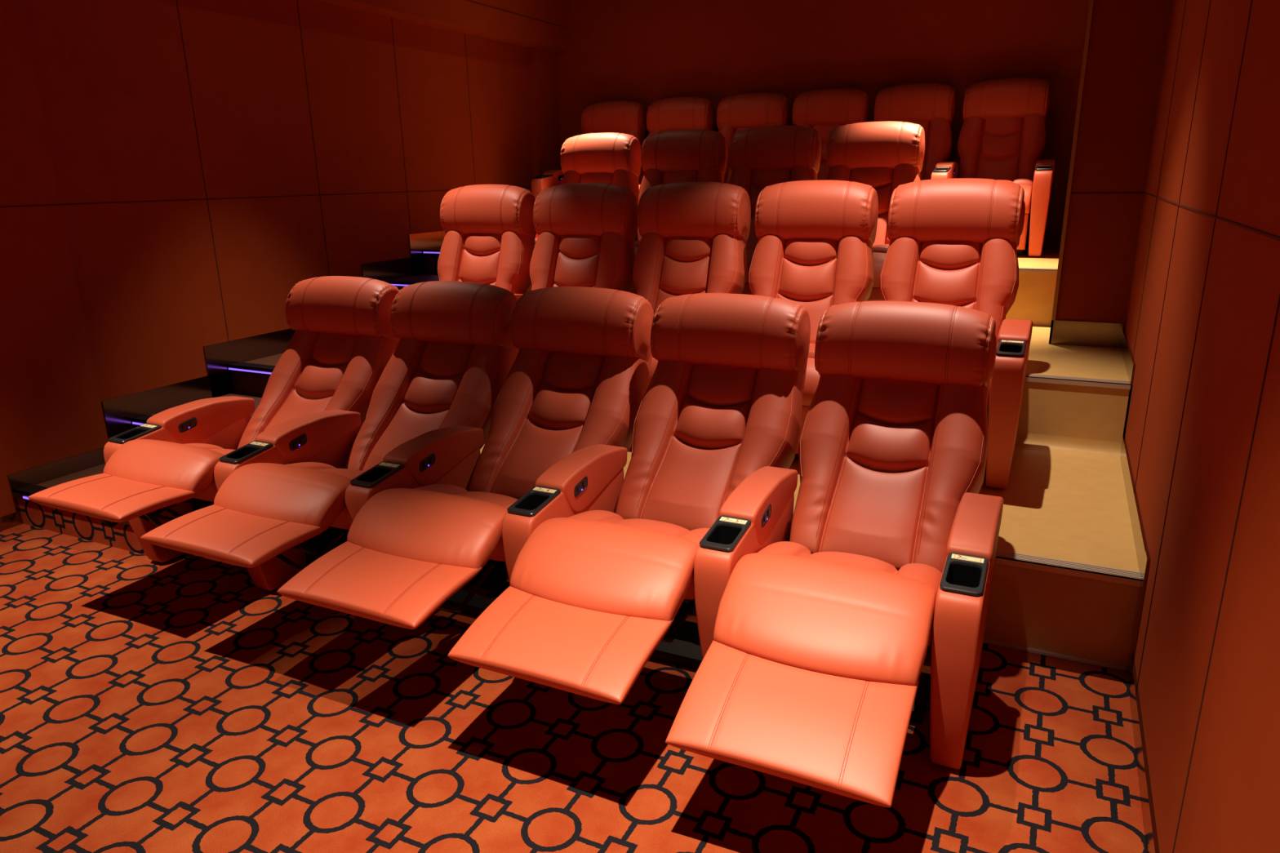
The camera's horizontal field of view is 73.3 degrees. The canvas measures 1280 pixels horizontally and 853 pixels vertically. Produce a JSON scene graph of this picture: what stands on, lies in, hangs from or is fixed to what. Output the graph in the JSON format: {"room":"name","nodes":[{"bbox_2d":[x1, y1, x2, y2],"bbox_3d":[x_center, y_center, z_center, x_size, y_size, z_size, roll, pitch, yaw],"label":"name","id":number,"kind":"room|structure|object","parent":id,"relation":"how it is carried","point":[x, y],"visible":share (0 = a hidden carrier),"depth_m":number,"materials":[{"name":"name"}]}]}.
{"room":"auditorium","nodes":[
{"label":"auditorium","id":0,"kind":"room"},
{"bbox_2d":[0,0,108,516],"bbox_3d":[-4.342,-0.297,2.195,0.060,2.940,5.680,7,18,25],"label":"wall","id":1,"kind":"structure","parent":0,"point":[51,408],"depth_m":4.51,"materials":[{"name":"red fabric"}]},
{"bbox_2d":[0,204,61,207],"bbox_3d":[-4.317,-0.445,2.138,0.004,0.006,5.680,7,18,25],"label":"trim","id":2,"kind":"structure","parent":1,"relation":"attached to","point":[50,204],"depth_m":4.46,"materials":[{"name":"brown"}]},
{"bbox_2d":[0,447,105,531],"bbox_3d":[-4.289,0.984,2.555,0.010,0.278,5.680,7,18,25],"label":"baseboard","id":3,"kind":"structure","parent":1,"relation":"attached to","point":[61,468],"depth_m":4.65,"materials":[{"name":"brown wood"}]},
{"bbox_2d":[231,353,282,395],"bbox_3d":[-2.041,-0.175,5.876,1.150,0.560,0.762,7,18,25],"label":"stair step","id":4,"kind":"structure","parent":0,"point":[243,383],"depth_m":5.69,"materials":[{"name":"brown"}]},
{"bbox_2d":[227,362,275,375],"bbox_3d":[-2.194,-0.339,5.499,1.146,0.041,0.104,7,18,25],"label":"stair nosing","id":5,"kind":"structure","parent":4,"relation":"attached to","point":[244,366],"depth_m":5.63,"materials":[{"name":"black"}]},
{"bbox_2d":[228,368,271,374],"bbox_3d":[-2.215,-0.322,5.452,1.120,0.010,0.005,7,18,25],"label":"strip light","id":6,"kind":"object","parent":5,"relation":"attached to","point":[234,369],"visible":0.36,"depth_m":5.60,"materials":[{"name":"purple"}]},
{"bbox_2d":[20,0,533,439],"bbox_3d":[-3.277,-1.482,4.397,0.120,4.060,11.020,7,18,25],"label":"wall","id":7,"kind":"structure","parent":0,"point":[112,78],"depth_m":5.61,"materials":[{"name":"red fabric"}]},
{"bbox_2d":[176,0,229,341],"bbox_3d":[-2.733,-1.285,5.474,0.004,2.940,0.006,7,18,25],"label":"trim","id":8,"kind":"structure","parent":7,"relation":"attached to","point":[176,0],"depth_m":5.37,"materials":[{"name":"brown"}]},
{"bbox_2d":[101,231,445,438],"bbox_3d":[-2.392,-0.777,6.327,0.010,1.102,4.450,7,18,25],"label":"stair steps","id":9,"kind":"structure","parent":7,"relation":"attached to","point":[118,412],"depth_m":5.66,"materials":[{"name":"brown metal"}]},
{"bbox_2d":[61,186,531,204],"bbox_3d":[-2.015,-1.871,6.868,0.004,0.006,5.220,7,18,25],"label":"trim","id":10,"kind":"structure","parent":7,"relation":"attached to","point":[521,187],"depth_m":5.62,"materials":[{"name":"brown"}]},
{"bbox_2d":[297,0,329,275],"bbox_3d":[-2.324,-1.532,6.291,0.004,2.940,0.006,7,18,25],"label":"trim","id":11,"kind":"structure","parent":7,"relation":"attached to","point":[297,0],"depth_m":6.13,"materials":[{"name":"brown"}]},
{"bbox_2d":[391,17,411,234],"bbox_3d":[-1.913,-1.779,7.111,0.004,2.940,0.006,7,18,25],"label":"trim","id":12,"kind":"structure","parent":7,"relation":"attached to","point":[391,17],"depth_m":6.92,"materials":[{"name":"brown"}]},
{"bbox_2d":[464,33,475,182],"bbox_3d":[-1.506,-2.023,7.923,0.004,2.940,0.006,7,18,25],"label":"trim","id":13,"kind":"structure","parent":7,"relation":"attached to","point":[464,33],"depth_m":7.68,"materials":[{"name":"brown"}]},
{"bbox_2d":[391,274,439,289],"bbox_3d":[-1.443,-0.721,7.022,1.150,0.944,0.582,7,18,25],"label":"stair step","id":14,"kind":"structure","parent":0,"point":[423,277],"depth_m":7.05,"materials":[{"name":"brown"}]},
{"bbox_2d":[381,280,423,287],"bbox_3d":[-1.560,-1.093,6.669,1.146,0.041,0.104,7,18,25],"label":"stair nosing","id":15,"kind":"structure","parent":14,"relation":"attached to","point":[390,282],"depth_m":6.78,"materials":[{"name":"black"}]},
{"bbox_2d":[391,284,408,285],"bbox_3d":[-1.581,-1.076,6.621,1.120,0.010,0.005,7,18,25],"label":"strip light","id":16,"kind":"object","parent":15,"relation":"attached to","point":[392,284],"visible":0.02,"depth_m":6.77,"materials":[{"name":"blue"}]},
{"bbox_2d":[424,248,440,274],"bbox_3d":[-1.133,-1.004,7.616,1.150,1.144,0.862,7,18,25],"label":"stair step","id":17,"kind":"structure","parent":0,"point":[431,260],"depth_m":7.33,"materials":[{"name":"brown"}]},
{"bbox_2d":[422,248,440,254],"bbox_3d":[-1.313,-1.436,7.114,1.146,0.041,0.104,7,18,25],"label":"stair nosing","id":18,"kind":"structure","parent":17,"relation":"on","point":[430,250],"depth_m":7.27,"materials":[{"name":"black"}]},
{"bbox_2d":[315,0,568,52],"bbox_3d":[-3.183,-2.888,3.857,0.200,1.060,10.900,7,18,25],"label":"wall","id":19,"kind":"structure","parent":0,"point":[464,16],"depth_m":7.51,"materials":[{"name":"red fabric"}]},
{"bbox_2d":[466,0,567,28],"bbox_3d":[-3.087,-2.574,3.904,0.004,0.008,10.900,7,18,25],"label":"trim","id":20,"kind":"structure","parent":19,"relation":"attached to","point":[466,0],"depth_m":7.80,"materials":[{"name":"brown wood"}]},
{"bbox_2d":[527,46,561,176],"bbox_3d":[-0.956,-2.859,8.809,0.070,1.852,0.440,7,18,25],"label":"wall","id":21,"kind":"structure","parent":0,"point":[542,63],"depth_m":8.65,"materials":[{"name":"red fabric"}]},
{"bbox_2d":[0,524,1146,852],"bbox_3d":[-1.902,1.385,1.648,5.280,0.060,5.970,7,18,25],"label":"floor","id":22,"kind":"structure","parent":0,"point":[182,704],"depth_m":2.70,"materials":[{"name":"carpet"}]},
{"bbox_2d":[36,463,105,488],"bbox_3d":[-2.669,0.385,4.668,1.150,0.186,0.742,7,18,25],"label":"stair step","id":23,"kind":"structure","parent":22,"relation":"on","point":[99,469],"depth_m":4.74,"materials":[{"name":"brown"}]},
{"bbox_2d":[13,484,130,525],"bbox_3d":[-2.815,0.397,4.353,1.146,0.041,0.104,7,18,25],"label":"stair nosing","id":24,"kind":"structure","parent":23,"relation":"attached to","point":[28,491],"depth_m":4.51,"materials":[{"name":"black metal"}]},
{"bbox_2d":[17,498,146,555],"bbox_3d":[-2.830,0.498,4.350,1.150,0.154,0.006,7,18,25],"label":"stair riser","id":25,"kind":"structure","parent":23,"relation":"attached to","point":[122,536],"depth_m":4.35,"materials":[{"name":"carpet"}]},
{"bbox_2d":[136,392,262,426],"bbox_3d":[-2.357,0.105,5.268,1.150,0.376,0.712,7,18,25],"label":"stair step","id":26,"kind":"structure","parent":22,"relation":"on","point":[257,398],"depth_m":5.64,"materials":[{"name":"brown"}]},
{"bbox_2d":[131,414,152,426],"bbox_3d":[-2.498,0.022,4.938,1.146,0.041,0.104,7,18,25],"label":"stair nosing","id":27,"kind":"structure","parent":26,"relation":"attached to","point":[142,420],"depth_m":5.12,"materials":[{"name":"black"}]},
{"bbox_2d":[27,275,399,562],"bbox_3d":[-1.868,0.001,4.046,0.758,1.248,1.693,7,18,25],"label":"recliner","id":28,"kind":"object","parent":22,"relation":"on","point":[157,472],"visible":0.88,"depth_m":4.24,"materials":[{"name":"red leather"}]},
{"bbox_2d":[182,421,194,429],"bbox_3d":[-2.135,-0.007,4.064,0.004,0.026,0.060,7,18,25],"label":"switch","id":29,"kind":"object","parent":28,"relation":"attached to","point":[186,424],"depth_m":4.07,"materials":[{"name":"black plastic"}]},
{"bbox_2d":[185,443,235,502],"bbox_3d":[-1.919,0.204,3.895,0.584,0.229,0.410,7,18,25],"label":"seat cushion","id":30,"kind":"object","parent":28,"relation":"on","point":[209,495],"depth_m":3.71,"materials":[{"name":"red leather"}]},
{"bbox_2d":[140,280,519,591],"bbox_3d":[-1.246,0.078,3.746,0.750,1.248,1.736,8,18,27],"label":"recliner","id":31,"kind":"object","parent":22,"relation":"on","point":[278,507],"visible":0.83,"depth_m":3.93,"materials":[{"name":"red leather"}]},
{"bbox_2d":[293,437,304,447],"bbox_3d":[-1.495,0.070,3.766,0.004,0.026,0.060,7,18,25],"label":"switch","id":32,"kind":"object","parent":31,"relation":"attached to","point":[297,442],"depth_m":3.77,"materials":[{"name":"black plastic"}]},
{"bbox_2d":[286,462,364,529],"bbox_3d":[-1.279,0.280,3.597,0.584,0.229,0.410,7,18,25],"label":"seat cushion","id":33,"kind":"object","parent":31,"relation":"on","point":[341,522],"depth_m":3.59,"materials":[{"name":"red leather"}]},
{"bbox_2d":[276,286,653,629],"bbox_3d":[-0.613,0.158,3.435,0.750,1.248,1.765,8,18,27],"label":"recliner","id":34,"kind":"object","parent":22,"relation":"on","point":[424,536],"visible":0.94,"depth_m":3.61,"materials":[{"name":"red leather"}]},
{"bbox_2d":[422,457,433,467],"bbox_3d":[-0.855,0.146,3.469,0.004,0.026,0.060,7,18,25],"label":"switch","id":35,"kind":"object","parent":34,"relation":"attached to","point":[427,462],"depth_m":3.47,"materials":[{"name":"black plastic"}]},
{"bbox_2d":[413,484,517,561],"bbox_3d":[-0.639,0.356,3.300,0.584,0.229,0.410,7,18,25],"label":"seat cushion","id":36,"kind":"object","parent":34,"relation":"on","point":[506,501],"depth_m":3.31,"materials":[{"name":"red leather"}]},
{"bbox_2d":[447,293,810,704],"bbox_3d":[0.021,0.238,3.127,0.750,1.248,1.791,8,18,27],"label":"recliner","id":37,"kind":"object","parent":22,"relation":"on","point":[599,562],"visible":0.94,"depth_m":3.22,"materials":[{"name":"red leather"}]},
{"bbox_2d":[577,481,586,492],"bbox_3d":[-0.214,0.222,3.171,0.004,0.026,0.060,7,18,25],"label":"switch","id":38,"kind":"object","parent":37,"relation":"attached to","point":[581,485],"depth_m":3.18,"materials":[{"name":"black plastic"}]},
{"bbox_2d":[568,510,710,599],"bbox_3d":[0.001,0.433,3.002,0.584,0.229,0.410,7,18,25],"label":"seat cushion","id":39,"kind":"object","parent":37,"relation":"on","point":[695,535],"depth_m":2.99,"materials":[{"name":"red leather"}]},
{"bbox_2d":[480,444,1139,666],"bbox_3d":[0.961,-0.146,6.042,4.130,0.394,4.970,7,18,25],"label":"platform","id":40,"kind":"object","parent":22,"relation":"on","point":[1066,507],"depth_m":3.24,"materials":[{"name":"beige carpet"}]},
{"bbox_2d":[399,184,536,293],"bbox_3d":[-1.168,-0.808,5.351,0.752,1.334,1.044,7,18,25],"label":"recliner","id":41,"kind":"object","parent":40,"relation":"on","point":[490,230],"visible":0.48,"depth_m":5.43,"materials":[{"name":"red leather"}]},
{"bbox_2d":[514,182,638,299],"bbox_3d":[-0.528,-0.732,5.054,0.752,1.334,1.044,7,18,25],"label":"recliner","id":42,"kind":"object","parent":40,"relation":"on","point":[586,232],"visible":0.49,"depth_m":5.14,"materials":[{"name":"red leather"}]},
{"bbox_2d":[632,181,751,388],"bbox_3d":[0.112,-0.655,4.756,0.752,1.334,1.044,7,18,25],"label":"recliner","id":43,"kind":"object","parent":40,"relation":"on","point":[695,234],"visible":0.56,"depth_m":4.85,"materials":[{"name":"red leather"}]},
{"bbox_2d":[748,179,878,453],"bbox_3d":[0.752,-0.579,4.458,0.752,1.334,1.044,7,18,25],"label":"recliner","id":44,"kind":"object","parent":40,"relation":"on","point":[813,251],"visible":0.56,"depth_m":4.55,"materials":[{"name":"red leather"}]},
{"bbox_2d":[808,343,815,358],"bbox_3d":[0.743,-0.345,4.398,0.584,0.216,0.502,7,18,25],"label":"seat cushion","id":45,"kind":"object","parent":44,"relation":"on","point":[811,348],"depth_m":4.09,"materials":[{"name":"red leather"}]},
{"bbox_2d":[880,177,1032,488],"bbox_3d":[1.430,-0.498,4.143,0.836,1.334,1.044,7,18,25],"label":"recliner","id":46,"kind":"object","parent":40,"relation":"on","point":[953,241],"visible":0.48,"depth_m":4.21,"materials":[{"name":"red leather"}]},
{"bbox_2d":[987,325,1132,442],"bbox_3d":[1.275,-0.702,6.575,4.130,0.364,3.490,7,18,25],"label":"platform","id":47,"kind":"object","parent":40,"relation":"on","point":[1087,412],"visible":0.14,"depth_m":4.35,"materials":[{"name":"beige carpet"}]},
{"bbox_2d":[526,132,641,291],"bbox_3d":[-0.505,-1.566,6.607,0.752,1.334,1.044,7,18,25],"label":"recliner","id":48,"kind":"object","parent":47,"relation":"on","point":[603,157],"visible":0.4,"depth_m":6.68,"materials":[{"name":"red leather"}]},
{"bbox_2d":[627,128,727,293],"bbox_3d":[0.135,-1.490,6.309,0.752,1.334,1.044,7,18,25],"label":"recliner","id":49,"kind":"object","parent":47,"relation":"on","point":[683,155],"visible":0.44,"depth_m":6.39,"materials":[{"name":"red leather"}]},
{"bbox_2d":[634,240,640,246],"bbox_3d":[0.126,-1.256,6.249,0.584,0.216,0.502,7,18,25],"label":"seat cushion","id":50,"kind":"object","parent":49,"relation":"on","point":[637,243],"depth_m":6.04,"materials":[{"name":"red leather"}]},
{"bbox_2d":[728,124,821,294],"bbox_3d":[0.775,-1.414,6.011,0.752,1.334,1.044,7,18,25],"label":"recliner","id":51,"kind":"object","parent":47,"relation":"on","point":[760,157],"visible":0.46,"depth_m":6.10,"materials":[{"name":"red leather"}]},
{"bbox_2d":[746,242,757,248],"bbox_3d":[0.766,-1.179,5.951,0.584,0.216,0.502,7,18,25],"label":"seat cushion","id":52,"kind":"object","parent":51,"relation":"on","point":[748,245],"depth_m":5.69,"materials":[{"name":"red leather"}]},
{"bbox_2d":[825,120,924,301],"bbox_3d":[1.453,-1.333,5.696,0.836,1.334,1.044,7,18,25],"label":"recliner","id":53,"kind":"object","parent":47,"relation":"on","point":[884,156],"visible":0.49,"depth_m":5.79,"materials":[{"name":"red leather"}]},
{"bbox_2d":[872,244,888,253],"bbox_3d":[1.406,-1.103,5.654,0.584,0.216,0.502,7,18,25],"label":"seat cushion","id":54,"kind":"object","parent":53,"relation":"on","point":[877,248],"depth_m":5.34,"materials":[{"name":"red leather"}]},
{"bbox_2d":[1005,246,1060,326],"bbox_3d":[1.101,-1.327,7.412,5.280,0.370,1.870,7,18,25],"label":"platform","id":55,"kind":"object","parent":47,"relation":"on","point":[1035,295],"depth_m":5.73,"materials":[{"name":"beige carpet"}]},
{"bbox_2d":[531,100,646,198],"bbox_3d":[-0.452,-2.429,8.231,0.752,1.334,1.044,7,18,25],"label":"recliner","id":56,"kind":"object","parent":55,"relation":"on","point":[629,117],"visible":0.3,"depth_m":8.26,"materials":[{"name":"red leather"}]},
{"bbox_2d":[638,97,715,188],"bbox_3d":[0.188,-2.353,7.934,0.752,1.334,1.044,7,18,25],"label":"recliner","id":57,"kind":"object","parent":55,"relation":"on","point":[677,113],"visible":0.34,"depth_m":8.00,"materials":[{"name":"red leather"}]},
{"bbox_2d":[716,93,789,183],"bbox_3d":[0.828,-2.276,7.636,0.752,1.334,1.044,7,18,25],"label":"recliner","id":58,"kind":"object","parent":55,"relation":"on","point":[736,113],"visible":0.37,"depth_m":7.72,"materials":[{"name":"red leather"}]},
{"bbox_2d":[792,88,868,180],"bbox_3d":[1.468,-2.200,7.339,0.752,1.334,1.044,7,18,25],"label":"recliner","id":59,"kind":"object","parent":55,"relation":"on","point":[824,110],"visible":0.3,"depth_m":7.43,"materials":[{"name":"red leather"}]},
{"bbox_2d":[874,83,955,180],"bbox_3d":[2.108,-2.124,7.041,0.752,1.334,1.044,7,18,25],"label":"recliner","id":60,"kind":"object","parent":55,"relation":"on","point":[931,106],"visible":0.37,"depth_m":7.09,"materials":[{"name":"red leather"}]},
{"bbox_2d":[930,77,1055,256],"bbox_3d":[2.786,-2.043,6.726,0.836,1.334,1.044,7,18,25],"label":"recliner","id":61,"kind":"object","parent":55,"relation":"on","point":[1002,135],"visible":0.73,"depth_m":6.81,"materials":[{"name":"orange leather"}]},
{"bbox_2d":[1000,178,1033,204],"bbox_3d":[2.739,-1.813,6.683,0.584,0.216,0.502,7,18,25],"label":"seat cushion","id":62,"kind":"object","parent":61,"relation":"on","point":[1022,182],"depth_m":6.36,"materials":[{"name":"red leather"}]},
{"bbox_2d":[1018,267,1057,273],"bbox_3d":[2.626,-1.032,5.685,0.260,0.028,0.067,7,18,25],"label":"trim","id":63,"kind":"structure","parent":55,"relation":"attached to","point":[1033,270],"depth_m":5.66,"materials":[{"name":"gold metal"}]},
{"bbox_2d":[1025,373,1130,389],"bbox_3d":[2.135,-0.231,4.296,0.552,0.028,0.067,7,18,25],"label":"trim","id":64,"kind":"structure","parent":47,"relation":"attached to","point":[1113,384],"depth_m":4.25,"materials":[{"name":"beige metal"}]},
{"bbox_2d":[1014,431,1121,459],"bbox_3d":[2.118,0.091,4.336,0.556,0.072,0.060,7,18,25],"label":"light strip","id":65,"kind":"object","parent":40,"relation":"on","point":[1026,441],"visible":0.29,"depth_m":4.33,"materials":[{"name":"beige plastic"}]},
{"bbox_2d":[995,550,1141,586],"bbox_3d":[1.501,0.504,3.120,0.552,0.028,0.067,7,18,25],"label":"trim","id":66,"kind":"structure","parent":40,"relation":"attached to","point":[1004,557],"depth_m":3.08,"materials":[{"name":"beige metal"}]},
{"bbox_2d":[664,300,1003,808],"bbox_3d":[0.706,0.323,2.796,0.836,1.248,1.799,7,18,25],"label":"recliner","id":67,"kind":"object","parent":22,"relation":"on","point":[828,627],"visible":1,"depth_m":2.57,"materials":[{"name":"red leather"}]},
{"bbox_2d":[764,509,770,522],"bbox_3d":[0.426,0.299,2.873,0.004,0.026,0.060,7,18,25],"label":"switch","id":68,"kind":"object","parent":67,"relation":"attached to","point":[766,512],"depth_m":2.88,"materials":[{"name":"black plastic"}]},
{"bbox_2d":[757,541,942,645],"bbox_3d":[0.641,0.509,2.704,0.584,0.229,0.410,7,18,25],"label":"seat cushion","id":69,"kind":"object","parent":67,"relation":"on","point":[931,576],"depth_m":2.68,"materials":[{"name":"red leather"}]},
{"bbox_2d":[556,0,1089,247],"bbox_3d":[1.513,-2.639,7.962,5.520,4.000,0.120,7,18,25],"label":"wall","id":70,"kind":"structure","parent":0,"point":[645,52],"depth_m":7.61,"materials":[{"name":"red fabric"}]},
{"bbox_2d":[1055,0,1172,330],"bbox_3d":[3.150,-2.378,5.699,0.376,3.282,2.508,7,18,25],"label":"wall","id":71,"kind":"structure","parent":0,"point":[1126,44],"depth_m":4.78,"materials":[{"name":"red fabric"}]},
{"bbox_2d":[1051,0,1093,319],"bbox_3d":[2.433,-2.140,4.673,0.020,3.138,0.024,7,18,25],"label":"trim","id":72,"kind":"structure","parent":71,"relation":"attached to","point":[1091,2],"depth_m":4.84,"materials":[{"name":"brown wood"}]},
{"bbox_2d":[1070,191,1143,193],"bbox_3d":[2.618,-1.313,4.832,0.380,0.008,0.003,7,18,25],"label":"trim","id":73,"kind":"structure","parent":71,"relation":"attached to","point":[1096,192],"depth_m":4.81,"materials":[{"name":"brown"}]},
{"bbox_2d":[1124,0,1279,852],"bbox_3d":[1.591,-0.901,2.134,0.120,4.060,11.020,7,18,25],"label":"wall","id":74,"kind":"structure","parent":0,"point":[1231,804],"depth_m":2.11,"materials":[{"name":"brown wood"}]},
{"bbox_2d":[982,638,1126,671],"bbox_3d":[1.518,0.841,3.175,0.490,0.014,0.014,7,18,25],"label":"trim","id":75,"kind":"structure","parent":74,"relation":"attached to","point":[985,641],"depth_m":3.16,"materials":[{"name":"beige wood"}]},
{"bbox_2d":[1048,320,1159,852],"bbox_3d":[0.957,0.807,1.814,0.388,0.862,9.030,7,18,25],"label":"baseboard","id":76,"kind":"structure","parent":74,"relation":"attached to","point":[1141,548],"depth_m":3.21,"materials":[{"name":"brown wood"}]},
{"bbox_2d":[1133,0,1186,358],"bbox_3d":[2.432,-1.475,3.938,0.004,4.000,0.006,7,18,25],"label":"trim","id":77,"kind":"structure","parent":74,"relation":"attached to","point":[1185,0],"depth_m":4.02,"materials":[{"name":"brown"}]},
{"bbox_2d":[1134,0,1210,487],"bbox_3d":[2.021,-1.228,3.118,0.004,4.000,0.006,7,18,25],"label":"trim","id":78,"kind":"structure","parent":74,"relation":"attached to","point":[1210,0],"depth_m":3.26,"materials":[{"name":"brown"}]},
{"bbox_2d":[1137,0,1252,685],"bbox_3d":[1.610,-0.981,2.298,0.004,4.000,0.006,7,18,25],"label":"trim","id":79,"kind":"structure","parent":74,"relation":"attached to","point":[1251,0],"depth_m":2.50,"materials":[{"name":"brown"}]},
{"bbox_2d":[1143,191,1279,241],"bbox_3d":[0.975,-0.201,1.132,0.004,0.006,8.392,7,18,25],"label":"trim","id":80,"kind":"structure","parent":74,"relation":"attached to","point":[1249,228],"depth_m":2.22,"materials":[{"name":"brown"}]},
{"bbox_2d":[1172,293,1279,852],"bbox_3d":[1.199,-0.733,1.478,0.004,4.000,0.006,7,18,25],"label":"trim","id":81,"kind":"structure","parent":74,"relation":"attached to","point":[1278,301],"depth_m":1.77,"materials":[{"name":"brown"}]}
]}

